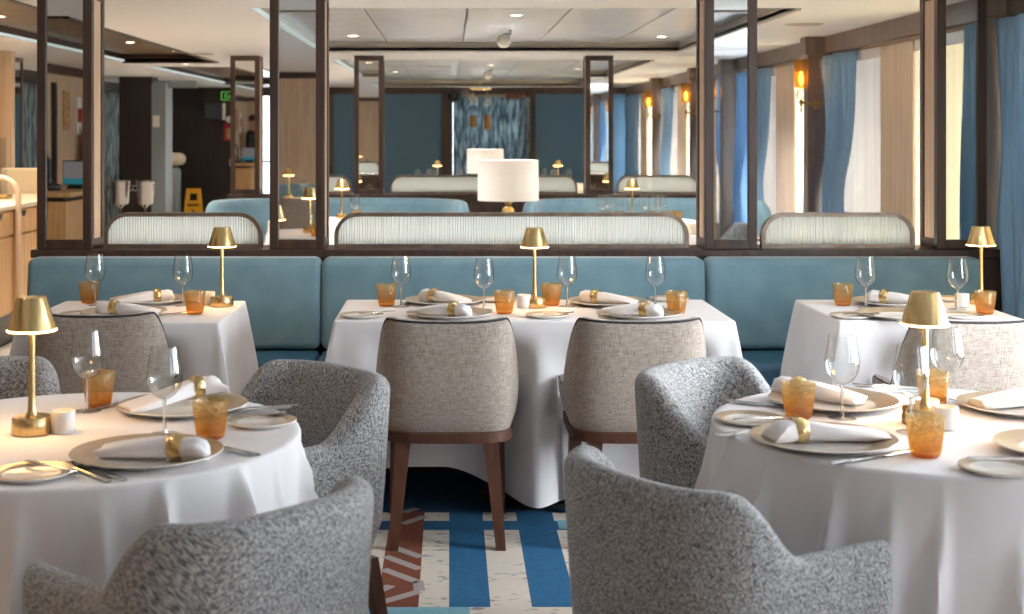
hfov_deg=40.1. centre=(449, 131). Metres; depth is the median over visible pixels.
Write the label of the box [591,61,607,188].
mirror
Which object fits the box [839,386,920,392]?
fork
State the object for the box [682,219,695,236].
tablecloth
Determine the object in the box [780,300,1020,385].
tablecloth
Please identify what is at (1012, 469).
bread plate
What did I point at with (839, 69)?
curtain
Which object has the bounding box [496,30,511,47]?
dome camera
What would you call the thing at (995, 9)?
trim
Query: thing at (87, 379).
wine glass
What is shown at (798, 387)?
rolled napkin
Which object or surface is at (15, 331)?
diffuser
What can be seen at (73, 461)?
fork
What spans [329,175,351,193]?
screen
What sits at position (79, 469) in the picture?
fork
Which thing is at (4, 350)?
floor
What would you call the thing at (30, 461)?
butter knife
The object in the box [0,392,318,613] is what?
tablecloth
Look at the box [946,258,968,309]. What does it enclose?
wine glass
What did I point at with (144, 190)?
wine cooler
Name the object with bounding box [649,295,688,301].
bread plate
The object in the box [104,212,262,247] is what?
screen
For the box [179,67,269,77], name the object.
ceiling panel
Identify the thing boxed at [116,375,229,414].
rolled napkin
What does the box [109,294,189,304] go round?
charger plate
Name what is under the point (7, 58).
wall
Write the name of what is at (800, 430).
rolled napkin
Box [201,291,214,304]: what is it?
ceramic pot
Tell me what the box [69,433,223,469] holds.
charger plate
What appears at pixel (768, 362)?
seat cushion
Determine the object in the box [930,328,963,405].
wine glass
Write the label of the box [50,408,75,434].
candle
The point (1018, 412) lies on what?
charger plate
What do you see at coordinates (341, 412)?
armchair
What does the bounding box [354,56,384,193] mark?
pillar
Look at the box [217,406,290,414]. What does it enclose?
knife
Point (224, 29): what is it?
ceiling
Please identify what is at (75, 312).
bread plate
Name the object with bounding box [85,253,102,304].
wine glass
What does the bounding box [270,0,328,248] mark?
pillar
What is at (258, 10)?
light
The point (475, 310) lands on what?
charger plate
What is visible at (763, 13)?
trim
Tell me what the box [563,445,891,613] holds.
armchair
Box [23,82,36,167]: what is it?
curtain
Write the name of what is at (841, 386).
wine glass
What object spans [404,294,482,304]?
charger plate
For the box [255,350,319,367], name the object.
seat cushion
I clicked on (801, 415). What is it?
tumbler
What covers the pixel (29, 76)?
wall
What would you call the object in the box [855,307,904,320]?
charger plate
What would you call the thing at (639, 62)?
trim
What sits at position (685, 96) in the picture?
wall sconce
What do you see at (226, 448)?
knife
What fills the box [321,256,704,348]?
cushion
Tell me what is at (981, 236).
table lamp
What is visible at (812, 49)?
trim
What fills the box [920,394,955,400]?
fork
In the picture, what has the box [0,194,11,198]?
menu stand
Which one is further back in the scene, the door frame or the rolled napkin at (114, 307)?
the door frame
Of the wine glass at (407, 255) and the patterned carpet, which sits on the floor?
the patterned carpet
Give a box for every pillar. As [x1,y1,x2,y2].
[15,57,22,167]
[37,0,103,248]
[230,56,262,193]
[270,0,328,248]
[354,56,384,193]
[583,56,612,193]
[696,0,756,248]
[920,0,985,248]
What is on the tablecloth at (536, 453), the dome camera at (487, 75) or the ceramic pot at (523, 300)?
the ceramic pot at (523, 300)
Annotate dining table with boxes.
[479,486,565,509]
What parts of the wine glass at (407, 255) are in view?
stem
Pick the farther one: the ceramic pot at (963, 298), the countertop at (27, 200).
the countertop at (27, 200)
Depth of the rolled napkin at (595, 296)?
5.71 m
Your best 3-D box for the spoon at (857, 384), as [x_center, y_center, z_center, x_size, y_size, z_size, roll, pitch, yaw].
[1.220,0.702,3.873,0.205,0.007,0.040,0,0,20]
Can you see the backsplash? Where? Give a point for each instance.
(26, 178)
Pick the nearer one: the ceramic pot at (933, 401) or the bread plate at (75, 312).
the ceramic pot at (933, 401)
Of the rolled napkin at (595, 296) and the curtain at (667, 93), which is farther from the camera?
the curtain at (667, 93)
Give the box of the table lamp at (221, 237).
[208,227,235,306]
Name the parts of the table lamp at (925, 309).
stem, lamp shade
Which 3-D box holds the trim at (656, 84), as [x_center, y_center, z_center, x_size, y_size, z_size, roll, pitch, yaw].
[2.590,0.396,17.385,0.200,2.129,0.150,0,0,0]
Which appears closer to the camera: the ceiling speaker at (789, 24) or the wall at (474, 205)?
the ceiling speaker at (789, 24)
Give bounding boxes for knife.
[24,460,78,471]
[82,402,118,411]
[158,310,194,315]
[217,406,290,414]
[222,411,285,416]
[223,446,251,454]
[359,310,395,313]
[539,311,573,314]
[733,416,793,419]
[829,450,900,463]
[843,312,877,314]
[847,448,918,461]
[967,456,1023,459]
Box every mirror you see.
[47,0,82,239]
[235,61,254,188]
[279,0,315,239]
[359,61,378,188]
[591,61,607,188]
[714,0,747,239]
[946,0,976,239]
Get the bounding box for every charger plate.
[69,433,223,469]
[80,305,166,314]
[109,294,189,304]
[117,392,247,418]
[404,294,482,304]
[407,307,492,319]
[568,296,647,306]
[597,307,682,319]
[749,421,898,454]
[768,387,898,412]
[852,295,905,306]
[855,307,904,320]
[956,391,1023,417]
[992,428,1023,453]
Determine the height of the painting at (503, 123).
1.780 m
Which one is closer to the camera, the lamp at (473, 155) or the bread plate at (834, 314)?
the bread plate at (834, 314)
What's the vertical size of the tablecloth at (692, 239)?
0.544 m
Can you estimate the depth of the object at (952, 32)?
6.55 m
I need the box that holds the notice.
[224,116,229,140]
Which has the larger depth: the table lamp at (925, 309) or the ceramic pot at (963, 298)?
the ceramic pot at (963, 298)
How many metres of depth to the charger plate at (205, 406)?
3.56 m
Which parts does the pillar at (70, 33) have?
panel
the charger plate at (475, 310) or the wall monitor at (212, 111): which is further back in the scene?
the wall monitor at (212, 111)
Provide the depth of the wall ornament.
20.69 m
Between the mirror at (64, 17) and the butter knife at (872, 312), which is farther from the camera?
the mirror at (64, 17)
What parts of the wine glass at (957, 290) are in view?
stem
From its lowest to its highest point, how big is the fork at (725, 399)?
0.007 m
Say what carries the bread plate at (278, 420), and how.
on the tablecloth at (81, 524)
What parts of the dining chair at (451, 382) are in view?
leg, leg, seat rail, leg, leg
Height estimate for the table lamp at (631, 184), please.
0.320 m
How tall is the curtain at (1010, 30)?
1.940 m
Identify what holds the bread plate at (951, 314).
on the tablecloth at (811, 326)
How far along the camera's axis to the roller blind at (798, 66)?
10.74 m
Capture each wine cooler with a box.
[108,180,132,213]
[133,180,157,211]
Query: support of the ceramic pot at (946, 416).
on the tablecloth at (954, 535)
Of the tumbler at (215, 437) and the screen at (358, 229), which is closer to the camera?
the tumbler at (215, 437)
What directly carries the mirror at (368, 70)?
attached to the pillar at (369, 71)
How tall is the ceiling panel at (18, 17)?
0.012 m
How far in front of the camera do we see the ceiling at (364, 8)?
9.83 m
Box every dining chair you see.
[35,311,177,393]
[376,317,518,550]
[558,317,705,452]
[872,319,1023,390]
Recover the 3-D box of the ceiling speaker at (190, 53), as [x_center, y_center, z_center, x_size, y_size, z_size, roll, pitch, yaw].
[-2.140,-0.667,12.000,0.240,0.006,0.240,0,0,0]
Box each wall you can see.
[0,51,14,193]
[23,69,118,92]
[31,245,1001,355]
[172,87,628,211]
[227,193,695,211]
[629,35,919,244]
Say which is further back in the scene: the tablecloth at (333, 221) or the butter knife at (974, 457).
the tablecloth at (333, 221)
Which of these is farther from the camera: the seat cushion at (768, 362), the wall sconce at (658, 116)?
the wall sconce at (658, 116)
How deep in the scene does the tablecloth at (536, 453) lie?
5.29 m
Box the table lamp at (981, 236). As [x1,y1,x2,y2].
[966,226,995,304]
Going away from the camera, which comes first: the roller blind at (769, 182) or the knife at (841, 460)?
the knife at (841, 460)
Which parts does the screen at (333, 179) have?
fluted glass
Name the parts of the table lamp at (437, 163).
lamp shade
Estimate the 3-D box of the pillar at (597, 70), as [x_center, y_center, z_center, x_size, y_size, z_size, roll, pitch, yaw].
[1.312,-0.061,12.405,0.243,1.218,0.246,0,0,0]
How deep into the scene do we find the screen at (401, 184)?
12.36 m
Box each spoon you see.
[223,445,260,454]
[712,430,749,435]
[852,383,929,388]
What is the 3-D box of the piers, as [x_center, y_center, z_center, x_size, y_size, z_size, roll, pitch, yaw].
[2.670,0.193,9.025,0.020,1.435,21.000,0,0,0]
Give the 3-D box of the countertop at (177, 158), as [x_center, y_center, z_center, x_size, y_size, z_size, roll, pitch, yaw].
[-4.175,0.880,20.100,0.710,1.160,0.480,0,0,0]
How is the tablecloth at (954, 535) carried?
on the round table
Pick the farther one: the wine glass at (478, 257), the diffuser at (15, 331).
the wine glass at (478, 257)
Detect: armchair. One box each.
[0,355,60,398]
[22,476,373,613]
[241,359,389,613]
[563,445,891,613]
[634,356,770,488]
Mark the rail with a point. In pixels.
(7, 179)
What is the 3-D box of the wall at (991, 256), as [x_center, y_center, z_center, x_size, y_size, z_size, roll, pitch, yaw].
[0.340,1.004,6.655,4.580,0.912,0.300,0,0,0]
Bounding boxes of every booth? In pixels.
[205,198,469,243]
[523,198,771,234]
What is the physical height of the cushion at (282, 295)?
0.410 m
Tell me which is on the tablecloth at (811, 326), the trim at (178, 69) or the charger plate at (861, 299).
the charger plate at (861, 299)
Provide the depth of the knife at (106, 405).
3.57 m
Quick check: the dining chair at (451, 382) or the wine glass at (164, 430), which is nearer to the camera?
the wine glass at (164, 430)
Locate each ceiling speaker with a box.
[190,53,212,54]
[784,23,822,25]
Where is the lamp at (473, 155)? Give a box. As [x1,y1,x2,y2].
[467,149,503,173]
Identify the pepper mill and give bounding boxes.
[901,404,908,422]
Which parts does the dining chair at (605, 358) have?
leg, leg, seat rail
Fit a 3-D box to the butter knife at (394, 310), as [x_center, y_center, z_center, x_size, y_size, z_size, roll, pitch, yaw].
[-0.277,0.690,5.366,0.158,0.005,0.020,0,0,-30]
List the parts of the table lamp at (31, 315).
stem, lamp shade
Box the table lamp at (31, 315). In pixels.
[7,295,56,436]
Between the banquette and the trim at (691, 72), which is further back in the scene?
the trim at (691, 72)
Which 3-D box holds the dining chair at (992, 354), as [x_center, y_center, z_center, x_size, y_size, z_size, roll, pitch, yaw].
[1.860,1.054,5.117,0.521,0.802,0.517,0,0,0]
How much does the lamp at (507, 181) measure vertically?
0.490 m
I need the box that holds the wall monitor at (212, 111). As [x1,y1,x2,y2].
[204,103,224,119]
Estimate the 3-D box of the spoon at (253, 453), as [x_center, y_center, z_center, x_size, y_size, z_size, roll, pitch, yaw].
[-0.497,0.702,3.116,0.205,0.007,0.040,0,0,38]
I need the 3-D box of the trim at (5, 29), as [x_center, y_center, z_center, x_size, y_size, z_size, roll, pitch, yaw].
[-2.670,-0.712,9.700,0.960,0.107,7.440,0,0,0]
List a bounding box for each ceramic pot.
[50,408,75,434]
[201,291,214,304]
[517,294,530,307]
[915,397,938,405]
[933,404,958,430]
[955,293,968,306]
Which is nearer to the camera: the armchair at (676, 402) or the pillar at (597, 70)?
the armchair at (676, 402)
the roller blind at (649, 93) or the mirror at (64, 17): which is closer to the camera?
the mirror at (64, 17)
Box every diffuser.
[7,329,56,333]
[900,322,949,327]
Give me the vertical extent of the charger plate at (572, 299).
0.019 m
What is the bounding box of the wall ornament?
[447,89,523,101]
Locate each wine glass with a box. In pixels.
[71,336,103,410]
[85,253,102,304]
[146,353,182,432]
[173,254,192,305]
[391,255,410,305]
[478,257,489,308]
[557,266,576,306]
[645,255,665,306]
[825,341,858,416]
[855,261,875,306]
[893,345,929,430]
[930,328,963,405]
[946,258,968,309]
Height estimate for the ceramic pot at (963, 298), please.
0.053 m
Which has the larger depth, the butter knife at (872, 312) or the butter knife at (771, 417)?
the butter knife at (872, 312)
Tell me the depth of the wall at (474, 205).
12.25 m
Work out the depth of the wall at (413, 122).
21.00 m
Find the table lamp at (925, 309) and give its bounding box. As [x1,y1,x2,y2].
[900,290,949,427]
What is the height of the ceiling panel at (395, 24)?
0.012 m
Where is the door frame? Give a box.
[152,80,197,211]
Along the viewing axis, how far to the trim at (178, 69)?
17.56 m
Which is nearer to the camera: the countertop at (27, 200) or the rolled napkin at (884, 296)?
the rolled napkin at (884, 296)
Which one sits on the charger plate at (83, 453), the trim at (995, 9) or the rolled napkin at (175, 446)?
the rolled napkin at (175, 446)
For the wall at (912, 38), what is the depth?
8.38 m
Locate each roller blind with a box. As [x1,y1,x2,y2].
[638,94,640,174]
[648,92,651,174]
[670,87,676,174]
[763,67,776,214]
[795,62,803,211]
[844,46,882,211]
[915,39,919,244]
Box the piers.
[641,41,915,243]
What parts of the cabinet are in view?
drawer, door, drawer, door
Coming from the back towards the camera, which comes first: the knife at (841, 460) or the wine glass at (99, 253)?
the wine glass at (99, 253)
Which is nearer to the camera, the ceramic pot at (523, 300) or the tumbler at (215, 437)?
the tumbler at (215, 437)
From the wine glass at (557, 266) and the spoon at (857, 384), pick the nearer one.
the spoon at (857, 384)
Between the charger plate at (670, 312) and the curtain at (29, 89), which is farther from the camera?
the curtain at (29, 89)
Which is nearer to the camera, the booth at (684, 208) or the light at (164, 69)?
the booth at (684, 208)
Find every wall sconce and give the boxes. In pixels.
[647,98,660,120]
[682,92,695,117]
[797,72,822,111]
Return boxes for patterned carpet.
[367,471,571,613]
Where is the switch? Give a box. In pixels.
[153,115,159,126]
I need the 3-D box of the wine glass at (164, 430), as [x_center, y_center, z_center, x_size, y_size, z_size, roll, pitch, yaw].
[-0.667,0.604,3.272,0.083,0.206,0.083,0,0,0]
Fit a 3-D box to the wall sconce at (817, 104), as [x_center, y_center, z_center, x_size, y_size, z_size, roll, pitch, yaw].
[2.509,-0.320,9.760,0.250,0.370,0.101,0,0,-23]
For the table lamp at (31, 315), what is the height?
0.320 m
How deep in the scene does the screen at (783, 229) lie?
6.60 m
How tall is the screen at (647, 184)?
0.168 m
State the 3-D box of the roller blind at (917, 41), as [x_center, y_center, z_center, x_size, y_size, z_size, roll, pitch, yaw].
[2.689,0.185,7.460,0.042,1.430,1.160,0,0,0]
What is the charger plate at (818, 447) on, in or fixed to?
on the tablecloth at (954, 535)
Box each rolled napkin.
[93,433,210,460]
[94,300,160,314]
[113,288,174,301]
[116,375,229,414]
[409,302,471,316]
[418,288,472,302]
[578,289,638,303]
[598,302,663,316]
[761,416,891,443]
[771,376,867,404]
[866,289,908,303]
[968,387,1023,408]
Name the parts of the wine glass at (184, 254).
stem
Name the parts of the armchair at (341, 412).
leg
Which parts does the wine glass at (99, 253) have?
stem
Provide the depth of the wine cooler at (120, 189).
14.63 m
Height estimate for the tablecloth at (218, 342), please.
0.688 m
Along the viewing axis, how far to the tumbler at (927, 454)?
3.06 m
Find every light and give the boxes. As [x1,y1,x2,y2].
[0,32,124,60]
[150,67,225,82]
[250,8,269,19]
[334,60,353,71]
[467,71,490,115]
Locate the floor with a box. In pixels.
[0,342,11,355]
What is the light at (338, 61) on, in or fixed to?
attached to the trim at (639, 62)
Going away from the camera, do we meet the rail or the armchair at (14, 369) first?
the armchair at (14, 369)
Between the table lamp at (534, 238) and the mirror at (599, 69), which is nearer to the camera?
the table lamp at (534, 238)
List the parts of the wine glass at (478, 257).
stem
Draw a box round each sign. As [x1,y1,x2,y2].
[184,188,202,211]
[221,91,229,99]
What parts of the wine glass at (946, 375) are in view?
stem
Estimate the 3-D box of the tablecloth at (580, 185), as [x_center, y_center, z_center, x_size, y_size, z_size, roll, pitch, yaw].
[1.445,0.993,19.185,1.085,0.570,1.042,0,0,0]
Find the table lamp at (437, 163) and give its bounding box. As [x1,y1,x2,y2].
[434,160,441,174]
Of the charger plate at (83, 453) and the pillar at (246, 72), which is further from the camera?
the pillar at (246, 72)
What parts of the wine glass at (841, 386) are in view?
stem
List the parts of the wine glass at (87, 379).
stem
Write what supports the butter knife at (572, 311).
on the bread plate at (535, 314)
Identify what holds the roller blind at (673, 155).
attached to the wall at (912, 38)
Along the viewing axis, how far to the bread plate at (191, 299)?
5.84 m
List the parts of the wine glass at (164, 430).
stem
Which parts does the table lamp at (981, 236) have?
stem, lamp shade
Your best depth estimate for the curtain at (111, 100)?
18.33 m
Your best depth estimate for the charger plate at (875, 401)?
3.61 m
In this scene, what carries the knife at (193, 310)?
on the tablecloth at (218, 342)
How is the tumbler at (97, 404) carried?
on the tablecloth at (81, 524)
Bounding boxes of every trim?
[0,0,218,62]
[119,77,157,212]
[154,67,269,84]
[249,8,800,52]
[335,60,654,86]
[650,78,666,174]
[687,68,695,177]
[800,37,831,211]
[986,0,1017,247]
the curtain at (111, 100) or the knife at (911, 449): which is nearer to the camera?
the knife at (911, 449)
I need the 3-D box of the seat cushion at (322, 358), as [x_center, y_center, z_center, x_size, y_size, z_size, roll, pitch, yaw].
[0.289,1.050,6.165,1.748,0.120,0.430,0,0,0]
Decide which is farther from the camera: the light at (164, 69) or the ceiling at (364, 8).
the light at (164, 69)
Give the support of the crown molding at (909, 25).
attached to the wall at (912, 38)
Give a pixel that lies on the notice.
(226, 125)
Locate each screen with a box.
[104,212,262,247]
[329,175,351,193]
[334,212,688,247]
[390,175,577,193]
[616,175,695,193]
[760,212,915,247]
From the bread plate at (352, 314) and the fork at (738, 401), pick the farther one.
the bread plate at (352, 314)
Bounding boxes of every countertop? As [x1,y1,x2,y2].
[0,194,36,211]
[172,153,185,211]
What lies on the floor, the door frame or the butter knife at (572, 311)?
the door frame
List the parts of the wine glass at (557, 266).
stem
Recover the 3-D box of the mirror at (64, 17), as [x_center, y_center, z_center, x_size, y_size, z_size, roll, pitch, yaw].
[-1.800,-0.061,6.550,0.172,1.128,0.008,0,0,0]
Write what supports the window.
in the wall at (413, 122)
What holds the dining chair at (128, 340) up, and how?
on the patterned carpet
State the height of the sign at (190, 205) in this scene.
0.670 m
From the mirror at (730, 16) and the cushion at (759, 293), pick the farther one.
the mirror at (730, 16)
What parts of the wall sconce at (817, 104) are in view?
bulb, arm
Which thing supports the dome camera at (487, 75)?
attached to the ceiling panel at (420, 70)
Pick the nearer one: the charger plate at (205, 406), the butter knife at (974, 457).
the butter knife at (974, 457)
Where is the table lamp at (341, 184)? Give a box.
[335,179,348,218]
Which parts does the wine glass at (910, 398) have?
stem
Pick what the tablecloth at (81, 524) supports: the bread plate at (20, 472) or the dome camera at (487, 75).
the bread plate at (20, 472)
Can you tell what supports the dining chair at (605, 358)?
on the patterned carpet
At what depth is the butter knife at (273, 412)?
3.43 m
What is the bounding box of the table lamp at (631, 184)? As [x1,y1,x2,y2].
[625,179,638,211]
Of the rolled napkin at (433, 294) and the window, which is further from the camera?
the window
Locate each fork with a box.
[59,461,111,480]
[65,460,126,479]
[216,404,297,411]
[723,398,787,405]
[736,400,794,407]
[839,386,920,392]
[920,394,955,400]
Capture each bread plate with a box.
[0,461,73,483]
[60,310,101,314]
[186,296,200,302]
[227,412,296,428]
[340,311,383,318]
[482,296,516,301]
[525,311,568,318]
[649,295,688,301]
[714,410,783,426]
[829,311,874,318]
[940,295,954,301]
[946,311,984,318]
[957,456,1023,478]
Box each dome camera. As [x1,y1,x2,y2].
[483,68,492,79]
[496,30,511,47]
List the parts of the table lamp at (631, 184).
stem, lamp shade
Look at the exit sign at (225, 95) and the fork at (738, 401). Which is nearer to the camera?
the fork at (738, 401)
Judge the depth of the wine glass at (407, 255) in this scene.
5.66 m
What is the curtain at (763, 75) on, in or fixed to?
hanging from the wall at (912, 38)
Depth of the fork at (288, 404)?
3.57 m
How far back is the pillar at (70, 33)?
6.55 m
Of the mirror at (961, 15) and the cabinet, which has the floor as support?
the cabinet
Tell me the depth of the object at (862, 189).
9.04 m
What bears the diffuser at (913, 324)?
attached to the table lamp at (925, 309)
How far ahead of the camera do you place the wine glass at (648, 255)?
5.66 m
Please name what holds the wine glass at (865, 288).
on the tablecloth at (811, 326)
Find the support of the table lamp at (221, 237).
on the tablecloth at (218, 342)
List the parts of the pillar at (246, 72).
panel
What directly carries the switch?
attached to the door frame
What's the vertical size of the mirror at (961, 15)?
1.128 m
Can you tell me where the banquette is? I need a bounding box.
[27,256,982,470]
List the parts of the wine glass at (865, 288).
stem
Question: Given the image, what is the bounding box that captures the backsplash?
[1,168,36,193]
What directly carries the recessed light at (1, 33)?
in the ceiling at (224, 29)
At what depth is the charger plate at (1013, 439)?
3.16 m
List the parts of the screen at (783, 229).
fluted glass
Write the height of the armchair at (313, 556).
0.785 m
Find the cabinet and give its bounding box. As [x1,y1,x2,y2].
[0,205,36,346]
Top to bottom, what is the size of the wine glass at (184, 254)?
0.206 m
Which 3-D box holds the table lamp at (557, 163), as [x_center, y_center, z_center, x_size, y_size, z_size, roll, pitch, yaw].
[1.480,0.547,19.200,0.114,0.320,0.114,0,0,-13]
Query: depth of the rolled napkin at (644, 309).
5.31 m
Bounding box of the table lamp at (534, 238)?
[520,227,547,307]
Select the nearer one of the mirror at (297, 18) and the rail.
the mirror at (297, 18)
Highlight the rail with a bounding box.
[0,175,20,302]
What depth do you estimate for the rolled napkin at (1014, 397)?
3.54 m
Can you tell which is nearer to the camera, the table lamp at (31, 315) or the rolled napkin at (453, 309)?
the table lamp at (31, 315)
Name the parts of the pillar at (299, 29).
panel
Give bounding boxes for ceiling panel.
[0,0,182,53]
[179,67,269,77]
[329,8,763,41]
[346,60,631,80]
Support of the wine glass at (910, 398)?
on the tablecloth at (954, 535)
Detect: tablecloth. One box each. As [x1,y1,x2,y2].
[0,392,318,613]
[9,301,258,394]
[263,217,340,244]
[325,300,742,507]
[577,183,582,192]
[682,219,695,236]
[689,235,759,244]
[694,386,1023,613]
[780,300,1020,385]
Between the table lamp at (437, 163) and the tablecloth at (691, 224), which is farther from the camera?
the table lamp at (437, 163)
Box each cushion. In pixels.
[27,256,321,348]
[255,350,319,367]
[318,350,326,361]
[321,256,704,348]
[703,256,982,348]
[741,350,783,387]
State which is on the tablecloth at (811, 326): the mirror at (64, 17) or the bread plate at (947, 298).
the bread plate at (947, 298)
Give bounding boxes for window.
[460,96,524,96]
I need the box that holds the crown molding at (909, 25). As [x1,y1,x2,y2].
[625,0,1023,94]
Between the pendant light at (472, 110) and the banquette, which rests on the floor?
the banquette
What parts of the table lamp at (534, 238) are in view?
stem, lamp shade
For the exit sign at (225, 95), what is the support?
attached to the wall at (413, 122)
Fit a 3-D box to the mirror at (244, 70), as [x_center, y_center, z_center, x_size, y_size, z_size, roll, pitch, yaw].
[-1.800,-0.061,12.300,0.172,1.128,0.008,0,0,0]
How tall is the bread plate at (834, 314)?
0.012 m
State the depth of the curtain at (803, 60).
10.29 m
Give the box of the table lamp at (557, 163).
[554,160,561,174]
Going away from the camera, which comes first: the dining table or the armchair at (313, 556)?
the armchair at (313, 556)
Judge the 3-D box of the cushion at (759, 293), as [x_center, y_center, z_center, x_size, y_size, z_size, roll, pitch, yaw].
[1.798,0.780,6.417,1.261,0.410,0.186,0,0,0]
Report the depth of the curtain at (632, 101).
20.06 m
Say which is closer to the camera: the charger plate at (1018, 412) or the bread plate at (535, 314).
the charger plate at (1018, 412)
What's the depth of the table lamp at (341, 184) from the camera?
11.42 m
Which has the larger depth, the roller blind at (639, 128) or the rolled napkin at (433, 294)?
the roller blind at (639, 128)
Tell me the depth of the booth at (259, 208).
12.01 m
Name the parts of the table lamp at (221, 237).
stem, lamp shade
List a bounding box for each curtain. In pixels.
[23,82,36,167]
[104,92,118,229]
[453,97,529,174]
[626,94,638,174]
[660,87,672,174]
[757,68,770,200]
[802,60,803,211]
[821,51,856,211]
[996,13,1023,318]
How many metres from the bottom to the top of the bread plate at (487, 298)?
0.012 m
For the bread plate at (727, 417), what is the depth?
3.44 m
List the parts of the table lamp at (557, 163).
lamp shade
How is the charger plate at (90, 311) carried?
on the tablecloth at (218, 342)
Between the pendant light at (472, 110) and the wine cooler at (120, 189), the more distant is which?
the pendant light at (472, 110)
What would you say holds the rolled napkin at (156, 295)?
on the charger plate at (178, 297)
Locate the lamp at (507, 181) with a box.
[478,159,538,211]
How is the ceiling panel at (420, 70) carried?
attached to the ceiling
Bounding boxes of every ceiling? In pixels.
[0,0,919,86]
[364,8,467,39]
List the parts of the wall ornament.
rod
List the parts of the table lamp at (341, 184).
stem, lamp shade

